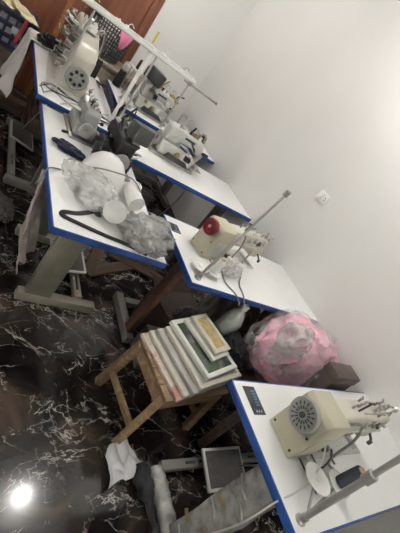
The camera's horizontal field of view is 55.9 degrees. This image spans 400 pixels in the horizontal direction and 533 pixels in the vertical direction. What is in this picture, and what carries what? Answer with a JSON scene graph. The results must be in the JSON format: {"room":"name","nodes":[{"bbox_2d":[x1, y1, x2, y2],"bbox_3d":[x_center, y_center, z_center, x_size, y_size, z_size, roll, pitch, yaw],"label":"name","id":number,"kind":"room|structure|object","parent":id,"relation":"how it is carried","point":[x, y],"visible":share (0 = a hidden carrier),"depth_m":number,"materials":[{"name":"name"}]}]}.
{"room":"sewing workshop","nodes":[
{"label":"sewing workshop","id":0,"kind":"room"},
{"bbox_2d":[13,0,165,94],"bbox_3d":[-1.609,-3.114,3.079,3.100,2.900,0.080,19,34,-39],"label":"wall","id":1,"kind":"structure","parent":0,"point":[48,12],"depth_m":3.89,"materials":[{"name":"brown wood"}]},
{"bbox_2d":[25,0,73,94],"bbox_3d":[-1.027,-2.879,3.529,0.050,2.900,0.024,19,34,-39],"label":"trim","id":2,"kind":"structure","parent":1,"relation":"attached to","point":[69,3],"depth_m":3.81,"materials":[{"name":"orange wood"}]},
{"bbox_2d":[120,0,159,63],"bbox_3d":[-0.514,-2.699,3.968,0.050,2.900,0.024,19,34,-39],"label":"trim","id":3,"kind":"structure","parent":1,"relation":"attached to","point":[154,4],"depth_m":4.03,"materials":[{"name":"brown wood"}]},
{"bbox_2d":[0,86,285,532],"bbox_3d":[-1.203,0.205,1.958,4.200,0.100,6.600,19,34,-39],"label":"floor","id":4,"kind":"structure","parent":0,"point":[58,426],"depth_m":1.98,"materials":[{"name":"stone"}]},
{"bbox_2d":[0,190,15,222],"bbox_3d":[-1.333,-0.409,2.523,0.198,0.077,0.312,19,34,-39],"label":"scraps","id":5,"kind":"object","parent":4,"relation":"on","point":[7,210],"visible":1,"depth_m":2.51,"materials":[{"name":"grey fabric"}]},
{"bbox_2d":[0,45,24,84],"bbox_3d":[-2.057,-1.996,3.542,0.620,0.460,0.434,19,34,-39],"label":"base cabinet","id":6,"kind":"object","parent":4,"relation":"on","point":[5,53],"visible":0.21,"depth_m":3.43,"materials":[{"name":"brown wood"}]},
{"bbox_2d":[0,3,39,57],"bbox_3d":[-1.821,-2.245,3.368,0.638,0.304,0.422,19,34,-39],"label":"plastic crate","id":7,"kind":"object","parent":6,"relation":"on","point":[14,28],"visible":0.49,"depth_m":3.32,"materials":[{"name":"blue plastic"}]},
{"bbox_2d":[0,0,29,47],"bbox_3d":[-1.818,-2.249,3.366,0.520,0.280,0.300,19,34,-39],"label":"bundle","id":8,"kind":"object","parent":7,"relation":"in","point":[3,14],"visible":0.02,"depth_m":3.33,"materials":[{"name":"grey fabric"}]},
{"bbox_2d":[8,0,33,16],"bbox_3d":[-1.658,-2.371,3.388,0.280,0.026,0.222,50,27,16],"label":"paper sheet","id":9,"kind":"object","parent":8,"relation":"on","point":[24,9],"visible":0.91,"depth_m":3.42,"materials":[{"name":"beige paper"}]},
{"bbox_2d":[3,0,20,9],"bbox_3d":[-1.678,-2.341,3.272,0.218,0.056,0.280,27,29,-29],"label":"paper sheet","id":10,"kind":"object","parent":9,"relation":"on","point":[5,1],"visible":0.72,"depth_m":3.23,"materials":[{"name":"beige paper"}]},
{"bbox_2d":[13,20,27,44],"bbox_3d":[-1.548,-2.022,3.252,0.054,0.201,0.173,19,34,-39],"label":"cloth","id":11,"kind":"object","parent":7,"relation":"hanging from","point":[25,24],"visible":1,"depth_m":3.23,"materials":[{"name":"red fabric"}]},
{"bbox_2d":[13,0,38,26],"bbox_3d":[-1.558,-2.271,3.359,0.218,0.049,0.280,13,38,-46],"label":"paper sheet","id":12,"kind":"object","parent":7,"relation":"on","point":[26,16],"visible":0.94,"depth_m":3.35,"materials":[{"name":"beige paper"}]},
{"bbox_2d":[0,89,32,116],"bbox_3d":[-1.760,-1.541,3.644,0.460,0.120,0.120,19,34,-39],"label":"block","id":13,"kind":"object","parent":4,"relation":"on","point":[12,104],"visible":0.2,"depth_m":3.57,"materials":[{"name":"brown wood"}]},
{"bbox_2d":[21,92,41,140],"bbox_3d":[-1.454,-1.387,3.631,0.410,0.290,0.300,17,35,-41],"label":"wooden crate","id":14,"kind":"object","parent":4,"relation":"on","point":[31,108],"visible":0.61,"depth_m":3.46,"materials":[{"name":"brown wood"}]},
{"bbox_2d":[3,40,110,193],"bbox_3d":[-1.206,-1.163,3.088,0.605,0.760,1.200,19,34,-39],"label":"table","id":15,"kind":"object","parent":4,"relation":"on","point":[16,131],"visible":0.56,"depth_m":2.87,"materials":[{"name":"white laminate"}]},
{"bbox_2d":[0,27,58,97],"bbox_3d":[-1.455,-1.673,3.184,0.336,0.503,0.527,19,34,-39],"label":"cloth","id":16,"kind":"object","parent":15,"relation":"on","point":[10,68],"visible":0.75,"depth_m":3.05,"materials":[{"name":"fabric"}]},
{"bbox_2d":[36,31,61,52],"bbox_3d":[-1.233,-1.853,3.111,0.221,0.109,0.196,19,34,-39],"label":"cloth","id":17,"kind":"object","parent":15,"relation":"on","point":[49,41],"visible":0.72,"depth_m":3.06,"materials":[{"name":"black fabric"}]},
{"bbox_2d":[39,84,106,120],"bbox_3d":[-0.862,-1.152,2.632,0.514,0.029,0.118,19,34,-39],"label":"cable","id":18,"kind":"object","parent":15,"relation":"on","point":[42,84],"visible":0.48,"depth_m":2.56,"materials":[{"name":"black plastic"}]},
{"bbox_2d":[41,82,109,122],"bbox_3d":[-0.830,-1.122,2.614,0.572,0.036,0.163,14,37,-45],"label":"cable","id":19,"kind":"object","parent":15,"relation":"on","point":[41,82],"visible":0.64,"depth_m":2.54,"materials":[{"name":"black plastic"}]},
{"bbox_2d":[46,4,105,101],"bbox_3d":[-0.904,-1.630,2.804,0.323,0.478,0.798,22,32,-36],"label":"machine","id":20,"kind":"object","parent":15,"relation":"on","point":[74,82],"visible":0.96,"depth_m":2.63,"materials":[{"name":"white metal"}]},
{"bbox_2d":[43,83,108,124],"bbox_3d":[-0.810,-1.091,2.594,0.548,0.044,0.113,27,29,-29],"label":"cable","id":21,"kind":"object","parent":15,"relation":"on","point":[43,83],"visible":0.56,"depth_m":2.49,"materials":[{"name":"black plastic"}]},
{"bbox_2d":[44,90,107,125],"bbox_3d":[-0.807,-1.059,2.574,0.505,0.020,0.075,25,30,-31],"label":"cable","id":22,"kind":"object","parent":15,"relation":"on","point":[48,90],"visible":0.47,"depth_m":2.50,"materials":[{"name":"grey plastic"}]},
{"bbox_2d":[60,103,108,114],"bbox_3d":[-0.765,-1.086,2.655,0.111,0.038,0.502,47,26,9],"label":"cable","id":23,"kind":"object","parent":15,"relation":"on","point":[60,103],"visible":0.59,"depth_m":2.53,"materials":[{"name":"grey plastic"}]},
{"bbox_2d":[90,57,102,77],"bbox_3d":[-0.923,-1.766,3.340,0.080,0.170,0.080,19,34,-39],"label":"thread cone","id":24,"kind":"object","parent":15,"relation":"on","point":[99,62],"visible":0.7,"depth_m":3.32,"materials":[{"name":"black fabric"}]},
{"bbox_2d":[96,80,114,118],"bbox_3d":[-0.744,-1.361,3.044,0.046,0.094,0.940,19,34,-39],"label":"strap","id":25,"kind":"object","parent":15,"relation":"on","point":[110,99],"visible":0.7,"depth_m":2.99,"materials":[{"name":"fabric"}]},
{"bbox_2d":[51,0,195,122],"bbox_3d":[-0.565,-1.328,2.622,0.980,0.635,0.073,19,34,-39],"label":"rail","id":26,"kind":"object","parent":15,"relation":"on","point":[125,28],"visible":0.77,"depth_m":2.57,"materials":[{"name":"white metal"}]},
{"bbox_2d":[14,103,167,313],"bbox_3d":[-0.784,-0.244,2.248,0.602,0.760,1.200,19,34,-39],"label":"table","id":27,"kind":"object","parent":4,"relation":"on","point":[64,255],"visible":0.65,"depth_m":1.99,"materials":[{"name":"white laminate"}]},
{"bbox_2d":[16,169,45,273],"bbox_3d":[-0.894,-0.256,2.031,0.162,0.571,0.317,33,27,-18],"label":"hanging cloth","id":28,"kind":"object","parent":27,"relation":"hanging from","point":[29,230],"visible":0.84,"depth_m":2.03,"materials":[{"name":"beige fabric"}]},
{"bbox_2d":[51,137,85,160],"bbox_3d":[-0.701,-0.639,2.041,0.217,0.044,0.101,33,27,-18],"label":"cloth","id":29,"kind":"object","parent":27,"relation":"on","point":[67,147],"visible":0.95,"depth_m":2.01,"materials":[{"name":"blue fabric"}]},
{"bbox_2d":[63,89,103,147],"bbox_3d":[-0.675,-0.931,2.302,0.201,0.247,0.346,18,34,-41],"label":"machine","id":30,"kind":"object","parent":27,"relation":"on","point":[81,126],"visible":0.99,"depth_m":2.23,"materials":[{"name":"metal"}]},
{"bbox_2d":[63,159,112,210],"bbox_3d":[-0.520,-0.396,1.813,0.292,0.133,0.340,19,34,-39],"label":"plastic bag","id":31,"kind":"object","parent":27,"relation":"on","point":[67,164],"visible":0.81,"depth_m":1.78,"materials":[{"name":"white"}]},
{"bbox_2d":[73,183,82,194],"bbox_3d":[-0.582,-0.369,1.794,0.040,0.036,0.040,19,34,-39],"label":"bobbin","id":32,"kind":"object","parent":31,"relation":"in","point":[78,186],"visible":0.95,"depth_m":1.79,"materials":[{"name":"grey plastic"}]},
{"bbox_2d":[94,206,102,217],"bbox_3d":[-0.473,-0.257,1.773,0.040,0.036,0.040,19,34,-39],"label":"bobbin","id":33,"kind":"object","parent":31,"relation":"in","point":[100,209],"visible":0.91,"depth_m":1.76,"materials":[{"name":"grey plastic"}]},
{"bbox_2d":[35,167,141,192],"bbox_3d":[-0.548,-0.454,1.921,0.520,0.211,0.120,13,38,-45],"label":"cable","id":34,"kind":"object","parent":27,"relation":"on","point":[45,170],"visible":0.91,"depth_m":1.87,"materials":[{"name":"grey plastic"}]},
{"bbox_2d":[90,138,109,154],"bbox_3d":[-0.565,-0.673,2.171,0.084,0.142,0.232,19,34,-39],"label":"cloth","id":35,"kind":"object","parent":27,"relation":"on","point":[102,144],"visible":0.45,"depth_m":2.14,"materials":[{"name":"black fabric"}]},
{"bbox_2d":[78,151,124,195],"bbox_3d":[-0.496,-0.521,2.003,0.248,0.166,0.248,19,34,-39],"label":"cover","id":36,"kind":"object","parent":27,"relation":"on","point":[101,159],"visible":0.91,"depth_m":1.93,"materials":[{"name":"white plastic"}]},
{"bbox_2d":[59,209,146,255],"bbox_3d":[-0.438,-0.191,1.754,0.437,0.006,0.189,26,30,-30],"label":"strap","id":37,"kind":"object","parent":27,"relation":"on","point":[62,213],"visible":0.94,"depth_m":1.67,"materials":[{"name":"fabric"}]},
{"bbox_2d":[103,200,126,223],"bbox_3d":[-0.391,-0.258,1.782,0.108,0.130,0.146,40,26,-5],"label":"thread cone","id":38,"kind":"object","parent":27,"relation":"on","point":[114,211],"visible":1,"depth_m":1.73,"materials":[{"name":"white fabric"}]},
{"bbox_2d":[106,107,137,135],"bbox_3d":[-0.513,-0.930,2.454,0.121,0.311,0.096,19,34,-39],"label":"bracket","id":39,"kind":"object","parent":27,"relation":"on","point":[135,109],"visible":0.18,"depth_m":2.41,"materials":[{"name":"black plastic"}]},
{"bbox_2d":[92,104,154,181],"bbox_3d":[-0.452,-0.769,2.265,0.249,0.332,0.406,16,36,-42],"label":"machine","id":40,"kind":"object","parent":27,"relation":"on","point":[125,139],"visible":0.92,"depth_m":2.16,"materials":[{"name":"metal"}]},
{"bbox_2d":[122,182,144,210],"bbox_3d":[-0.367,-0.382,2.034,0.090,0.090,0.162,10,40,-48],"label":"thread cone","id":41,"kind":"object","parent":27,"relation":"on","point":[135,202],"visible":0.99,"depth_m":2.00,"materials":[{"name":"white fabric"}]},
{"bbox_2d":[133,182,141,191],"bbox_3d":[-0.371,-0.435,2.132,0.068,0.090,0.068,19,34,-39],"label":"thread cone","id":42,"kind":"object","parent":27,"relation":"on","point":[138,183],"visible":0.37,"depth_m":2.11,"materials":[{"name":"white fabric"}]},
{"bbox_2d":[116,210,175,258],"bbox_3d":[-0.250,-0.177,1.829,0.324,0.153,0.261,19,34,-39],"label":"plastic bag","id":43,"kind":"object","parent":27,"relation":"on","point":[154,241],"visible":0.98,"depth_m":1.76,"materials":[{"name":"grey"}]},
{"bbox_2d":[39,53,142,122],"bbox_3d":[-1.143,-1.827,4.107,0.900,0.850,0.525,19,34,-39],"label":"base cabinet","id":44,"kind":"object","parent":4,"relation":"on","point":[108,71],"visible":0.12,"depth_m":3.82,"materials":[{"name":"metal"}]},
{"bbox_2d":[92,9,133,64],"bbox_3d":[-0.909,-2.257,3.715,0.468,0.344,0.368,19,34,-39],"label":"laundry basket","id":45,"kind":"object","parent":44,"relation":"on","point":[110,57],"visible":0.34,"depth_m":3.64,"materials":[{"name":"grey plastic"}]},
{"bbox_2d":[98,17,120,53],"bbox_3d":[-0.889,-2.280,3.707,0.322,0.367,0.269,19,34,-39],"label":"laundry","id":46,"kind":"object","parent":45,"relation":"in","point":[109,27],"visible":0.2,"depth_m":3.62,"materials":[{"name":"white fabric"}]},
{"bbox_2d":[118,30,133,49],"bbox_3d":[-0.725,-2.137,3.587,0.141,0.152,0.034,19,34,-39],"label":"cloth","id":47,"kind":"object","parent":45,"relation":"hanging from","point":[125,40],"visible":0.94,"depth_m":3.58,"materials":[{"name":"pink fabric"}]},
{"bbox_2d":[123,61,133,73],"bbox_3d":[-0.739,-2.070,3.908,0.116,0.130,0.136,19,34,-39],"label":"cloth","id":48,"kind":"object","parent":44,"relation":"on","point":[127,65],"visible":0.69,"depth_m":3.88,"materials":[{"name":"fabric"}]},
{"bbox_2d":[85,247,104,274],"bbox_3d":[-0.783,-0.069,2.821,0.090,0.022,0.400,32,27,-21],"label":"wooden board","id":49,"kind":"object","parent":4,"relation":"on","point":[94,259],"visible":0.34,"depth_m":2.77,"materials":[{"name":"brown wood"}]},
{"bbox_2d":[86,262,132,277],"bbox_3d":[-0.676,0.014,2.853,0.090,0.022,0.500,50,27,16],"label":"wooden board","id":50,"kind":"object","parent":4,"relation":"on","point":[115,267],"visible":0.63,"depth_m":2.83,"materials":[{"name":"brown wood"}]},
{"bbox_2d":[106,439,140,488],"bbox_3d":[-0.379,0.923,1.792,0.213,0.038,0.184,7,42,-50],"label":"crumpled paper","id":51,"kind":"object","parent":4,"relation":"on","point":[121,459],"visible":0.93,"depth_m":1.79,"materials":[{"name":"white paper"}]},
{"bbox_2d":[108,252,162,279],"bbox_3d":[-0.518,0.003,3.072,0.500,0.022,0.090,30,28,-24],"label":"wooden board","id":52,"kind":"object","parent":4,"relation":"on","point":[137,267],"visible":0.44,"depth_m":3.05,"materials":[{"name":"brown wood"}]},
{"bbox_2d":[130,324,159,369],"bbox_3d":[-0.255,0.540,2.416,0.300,0.202,0.200,23,31,-34],"label":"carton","id":53,"kind":"object","parent":4,"relation":"on","point":[147,328],"visible":0.2,"depth_m":2.36,"materials":[{"name":"brown cardboard"}]},
{"bbox_2d":[132,462,160,532],"bbox_3d":[-0.220,1.123,1.683,0.112,0.089,0.462,19,34,-39],"label":"garment","id":54,"kind":"object","parent":4,"relation":"on","point":[143,481],"visible":0.98,"depth_m":1.74,"materials":[{"name":"fabric"}]},
{"bbox_2d":[99,79,213,207],"bbox_3d":[-0.602,-1.217,4.021,1.200,0.760,0.580,19,34,-39],"label":"table","id":55,"kind":"object","parent":4,"relation":"on","point":[162,191],"visible":0.43,"depth_m":3.83,"materials":[{"name":"white laminate"}]},
{"bbox_2d":[112,69,126,87],"bbox_3d":[-0.774,-1.819,3.633,0.080,0.170,0.080,19,34,-39],"label":"thread cone","id":56,"kind":"object","parent":55,"relation":"on","point":[118,79],"visible":1,"depth_m":3.61,"materials":[{"name":"black fabric"}]},
{"bbox_2d":[119,95,133,108],"bbox_3d":[-0.664,-1.501,3.408,0.151,0.070,0.170,19,34,-39],"label":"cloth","id":57,"kind":"object","parent":55,"relation":"on","point":[126,101],"visible":0.44,"depth_m":3.38,"materials":[{"name":"fabric"}]},
{"bbox_2d":[119,63,146,92],"bbox_3d":[-0.617,-1.764,3.674,0.260,0.254,0.160,19,34,-39],"label":"shelf","id":58,"kind":"object","parent":55,"relation":"on","point":[132,65],"visible":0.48,"depth_m":3.58,"materials":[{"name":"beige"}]},
{"bbox_2d":[136,59,142,69],"bbox_3d":[-0.561,-1.902,3.554,0.052,0.100,0.052,19,34,-39],"label":"thread cone","id":59,"kind":"object","parent":58,"relation":"on","point":[141,60],"visible":0.59,"depth_m":3.54,"materials":[{"name":"black fabric"}]},
{"bbox_2d":[128,63,184,126],"bbox_3d":[-0.396,-1.639,3.615,0.495,0.404,0.269,19,34,-39],"label":"machine","id":60,"kind":"object","parent":55,"relation":"on","point":[152,89],"visible":0.94,"depth_m":3.54,"materials":[{"name":"metal"}]},
{"bbox_2d":[159,79,216,128],"bbox_3d":[-0.129,-1.477,3.630,0.410,0.496,0.040,19,34,-39],"label":"stand","id":61,"kind":"object","parent":55,"relation":"on","point":[189,84],"visible":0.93,"depth_m":3.52,"materials":[{"name":"metal"}]},
{"bbox_2d":[94,338,228,443],"bbox_3d":[-0.203,0.659,2.067,0.542,0.405,0.389,13,38,-46],"label":"wooden stool","id":62,"kind":"object","parent":4,"relation":"on","point":[162,398],"visible":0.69,"depth_m":1.90,"materials":[{"name":"brown wood"}]},
{"bbox_2d":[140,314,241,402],"bbox_3d":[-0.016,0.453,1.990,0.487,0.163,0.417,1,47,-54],"label":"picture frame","id":63,"kind":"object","parent":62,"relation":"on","point":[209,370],"depth_m":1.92,"materials":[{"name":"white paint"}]},
{"bbox_2d":[157,336,186,389],"bbox_3d":[-0.051,0.488,2.007,0.327,0.018,0.322,5,44,-51],"label":"picture","id":64,"kind":"object","parent":63,"relation":"on","point":[178,376],"depth_m":1.86,"materials":[{"name":"beige paint"}]},
{"bbox_2d":[164,333,196,386],"bbox_3d":[-0.017,0.477,2.019,0.322,0.020,0.322,3,45,-53],"label":"picture","id":65,"kind":"object","parent":63,"relation":"on","point":[166,337],"depth_m":1.88,"materials":[{"name":"grey paint"}]},
{"bbox_2d":[172,330,236,383],"bbox_3d":[0.019,0.466,2.030,0.314,0.020,0.324,5,44,-52],"label":"picture","id":66,"kind":"object","parent":63,"relation":"on","point":[233,373],"depth_m":1.91,"materials":[{"name":"grey paint"}]},
{"bbox_2d":[177,323,231,372],"bbox_3d":[0.019,0.427,2.032,0.230,0.022,0.310,1,47,-54],"label":"picture","id":67,"kind":"object","parent":63,"relation":"on","point":[223,364],"depth_m":1.96},
{"bbox_2d":[190,321,223,355],"bbox_3d":[0.034,0.389,2.054,0.232,0.018,0.122,53,28,21],"label":"picture","id":68,"kind":"object","parent":63,"relation":"on","point":[193,329],"depth_m":1.99,"materials":[{"name":"beige paint"}]},
{"bbox_2d":[197,318,224,347],"bbox_3d":[0.055,0.367,2.065,0.090,0.018,0.195,0,48,-55],"label":"picture","id":69,"kind":"object","parent":63,"relation":"on","point":[205,324],"depth_m":2.06,"materials":[{"name":"gold"}]},
{"bbox_2d":[131,276,197,330],"bbox_3d":[-0.208,0.337,2.652,0.360,0.328,0.398,10,40,-48],"label":"carton","id":70,"kind":"object","parent":4,"relation":"on","point":[160,316],"visible":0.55,"depth_m":2.56,"materials":[{"name":"brown cardboard"}]},
{"bbox_2d":[172,305,203,319],"bbox_3d":[-0.066,0.322,2.478,0.315,0.105,0.167,19,34,-39],"label":"plastic bag","id":71,"kind":"object","parent":70,"relation":"on","point":[186,311],"visible":0.55,"depth_m":2.41,"materials":[{"name":"grey plastic"}]},
{"bbox_2d":[131,145,251,228],"bbox_3d":[-0.319,-0.535,3.354,1.270,0.760,0.580,19,34,-39],"label":"table","id":72,"kind":"object","parent":4,"relation":"on","point":[206,185],"visible":0.32,"depth_m":3.15,"materials":[{"name":"white laminate"}]},
{"bbox_2d":[148,115,207,174],"bbox_3d":[-0.125,-1.002,3.057,0.495,0.357,0.295,22,32,-36],"label":"machine","id":73,"kind":"object","parent":72,"relation":"on","point":[165,144],"visible":1,"depth_m":3.00,"materials":[{"name":"metal"}]},
{"bbox_2d":[113,214,317,343],"bbox_3d":[0.082,0.288,2.627,1.200,0.764,0.580,19,34,-39],"label":"table","id":74,"kind":"object","parent":4,"relation":"on","point":[267,286],"visible":0.66,"depth_m":2.36,"materials":[{"name":"white laminate"}]},
{"bbox_2d":[221,270,239,304],"bbox_3d":[0.163,0.101,2.148,0.057,0.081,0.258,3,45,-53],"label":"cable","id":75,"kind":"object","parent":74,"relation":"on","point":[221,270],"visible":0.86,"depth_m":2.12,"materials":[{"name":"grey plastic"}]},
{"bbox_2d":[190,215,273,268],"bbox_3d":[0.254,-0.125,2.308,0.602,0.283,0.277,10,40,-48],"label":"sewing machine","id":76,"kind":"object","parent":74,"relation":"on","point":[216,234],"visible":0.86,"depth_m":2.20,"materials":[{"name":"beige metal"}]},
{"bbox_2d":[222,256,244,277],"bbox_3d":[0.196,0.002,2.217,0.170,0.116,0.131,35,26,-13],"label":"plastic bag","id":77,"kind":"object","parent":74,"relation":"on","point":[233,267],"visible":0.85,"depth_m":2.18,"materials":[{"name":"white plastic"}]},
{"bbox_2d":[239,260,244,308],"bbox_3d":[0.241,0.093,2.269,0.039,0.100,0.369,30,28,-23],"label":"cable","id":78,"kind":"object","parent":74,"relation":"on","point":[242,260],"visible":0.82,"depth_m":2.17,"materials":[{"name":"grey plastic"}]},
{"bbox_2d":[193,190,291,280],"bbox_3d":[0.221,-0.167,1.920,0.205,0.634,0.145,19,34,-39],"label":"stand","id":79,"kind":"object","parent":74,"relation":"on","point":[198,264],"visible":0.86,"depth_m":1.90,"materials":[{"name":"metal"}]},
{"bbox_2d":[193,259,207,271],"bbox_3d":[0.003,-0.005,2.025,0.100,0.014,0.100,40,26,-4],"label":"tray","id":80,"kind":"object","parent":79,"relation":"on","point":[197,263],"depth_m":2.02,"materials":[{"name":"metal"}]},
{"bbox_2d":[203,263,221,277],"bbox_3d":[0.051,0.023,2.055,0.187,0.023,0.129,19,34,-39],"label":"tray","id":81,"kind":"object","parent":79,"relation":"on","point":[218,275],"depth_m":2.06,"materials":[{"name":"metal"}]},
{"bbox_2d":[211,258,225,272],"bbox_3d":[0.105,-0.009,2.064,0.056,0.085,0.056,19,34,-39],"label":"thread cone","id":82,"kind":"object","parent":79,"relation":"on","point":[217,267],"visible":0.93,"depth_m":2.05,"materials":[{"name":"white fabric"}]},
{"bbox_2d":[197,293,260,331],"bbox_3d":[0.204,0.353,2.771,0.483,0.697,0.347,19,34,-39],"label":"sack","id":83,"kind":"object","parent":4,"relation":"on","point":[214,306],"visible":0.21,"depth_m":2.64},
{"bbox_2d":[197,330,268,447],"bbox_3d":[0.283,0.802,2.492,0.700,0.435,0.600,19,34,-39],"label":"bench","id":84,"kind":"object","parent":4,"relation":"on","point":[250,374],"visible":0.12,"depth_m":2.19,"materials":[{"name":"brown wood"}]},
{"bbox_2d":[213,304,248,336],"bbox_3d":[0.197,0.326,2.287,0.133,0.274,0.133,19,34,-39],"label":"plastic bottle","id":85,"kind":"object","parent":84,"relation":"on","point":[232,320],"visible":0.79,"depth_m":2.24,"materials":[{"name":"white plastic"}]},
{"bbox_2d":[223,331,250,369],"bbox_3d":[0.215,0.480,2.203,0.147,0.158,0.266,19,34,-39],"label":"cloth","id":86,"kind":"object","parent":84,"relation":"on","point":[239,349],"visible":0.74,"depth_m":2.15,"materials":[{"name":"black fabric"}]},
{"bbox_2d":[300,362,360,390],"bbox_3d":[0.699,0.727,2.212,0.240,0.407,0.103,19,34,-39],"label":"carton","id":87,"kind":"object","parent":84,"relation":"on","point":[335,376],"visible":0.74,"depth_m":2.10,"materials":[{"name":"brown cardboard"}]},
{"bbox_3d":[0.561,0.511,2.285,0.699,0.466,0.499,19,34,-39],"label":"plastic bag","id":88,"kind":"object","parent":84,"relation":"on","visible":0},
{"bbox_2d":[249,313,339,385],"bbox_3d":[0.579,0.519,2.307,0.644,0.450,0.431,19,34,-39],"label":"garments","id":89,"kind":"object","parent":88,"relation":"in","point":[320,350],"visible":0.84,"depth_m":2.13,"materials":[{"name":"pink fabric"}]},
{"bbox_2d":[271,321,313,372],"bbox_3d":[0.477,0.469,2.148,0.180,0.411,0.224,19,34,-39],"label":"plastic bag","id":90,"kind":"object","parent":89,"relation":"on","point":[280,338],"visible":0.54,"depth_m":2.05,"materials":[{"name":"white"}]},
{"bbox_2d":[150,379,399,532],"bbox_3d":[0.430,1.069,1.900,1.200,0.764,0.575,19,34,-39],"label":"table","id":91,"kind":"object","parent":4,"relation":"on","point":[239,495],"visible":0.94,"depth_m":1.53,"materials":[{"name":"white laminate"}]},
{"bbox_2d":[212,446,325,532],"bbox_3d":[0.173,0.959,1.481,0.376,0.764,0.078,3,45,-53],"label":"cable","id":92,"kind":"object","parent":91,"relation":"hanging from","point":[322,461],"visible":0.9,"depth_m":1.30,"materials":[{"name":"white plastic"}]},
{"bbox_2d":[270,390,398,493],"bbox_3d":[0.621,0.682,1.539,0.637,0.305,0.298,19,34,-39],"label":"sewing machine","id":93,"kind":"object","parent":91,"relation":"on","point":[314,420],"visible":0.98,"depth_m":1.44,"materials":[{"name":"beige metal"}]},
{"bbox_2d":[295,454,399,526],"bbox_3d":[0.594,0.610,1.250,0.409,0.619,0.162,14,37,-45],"label":"stand","id":94,"kind":"object","parent":91,"relation":"on","point":[319,482],"visible":0.92,"depth_m":1.21,"materials":[{"name":"metal"}]},
{"bbox_2d":[305,461,329,510],"bbox_3d":[0.404,0.783,1.343,0.215,0.023,0.166,19,34,-39],"label":"tray","id":95,"kind":"object","parent":94,"relation":"on","point":[319,482],"depth_m":1.37,"materials":[{"name":"plastic"}]},
{"bbox_2d":[313,469,349,506],"bbox_3d":[0.454,0.819,1.379,0.348,0.023,0.132,19,34,-39],"label":"tray","id":96,"kind":"object","parent":94,"relation":"on","point":[321,485],"depth_m":1.40,"materials":[{"name":"plastic"}]},
{"bbox_2d":[336,465,364,488],"bbox_3d":[0.576,0.801,1.434,0.054,0.115,0.054,19,34,-39],"label":"thread cone","id":97,"kind":"object","parent":94,"relation":"on","point":[352,474],"visible":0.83,"depth_m":1.42,"materials":[{"name":"fabric"}]},
{"bbox_2d":[131,0,258,133],"bbox_3d":[-0.149,-2.595,4.319,0.870,2.900,0.100,19,34,-39],"label":"wall","id":98,"kind":"structure","parent":0,"point":[195,34],"depth_m":4.27,"materials":[{"name":"white paint"}]},
{"bbox_2d":[157,0,399,532],"bbox_3d":[1.186,-0.280,2.582,0.100,2.900,6.600,19,34,-39],"label":"wall","id":99,"kind":"structure","parent":0,"point":[306,93],"depth_m":2.99,"materials":[{"name":"white paint"}]},
{"bbox_2d":[316,190,330,205],"bbox_3d":[0.939,-0.527,2.877,0.020,0.075,0.115,19,34,-39],"label":"wall socket","id":100,"kind":"object","parent":99,"relation":"attached to","point":[322,196],"visible":1,"depth_m":2.87,"materials":[{"name":"white plastic"}]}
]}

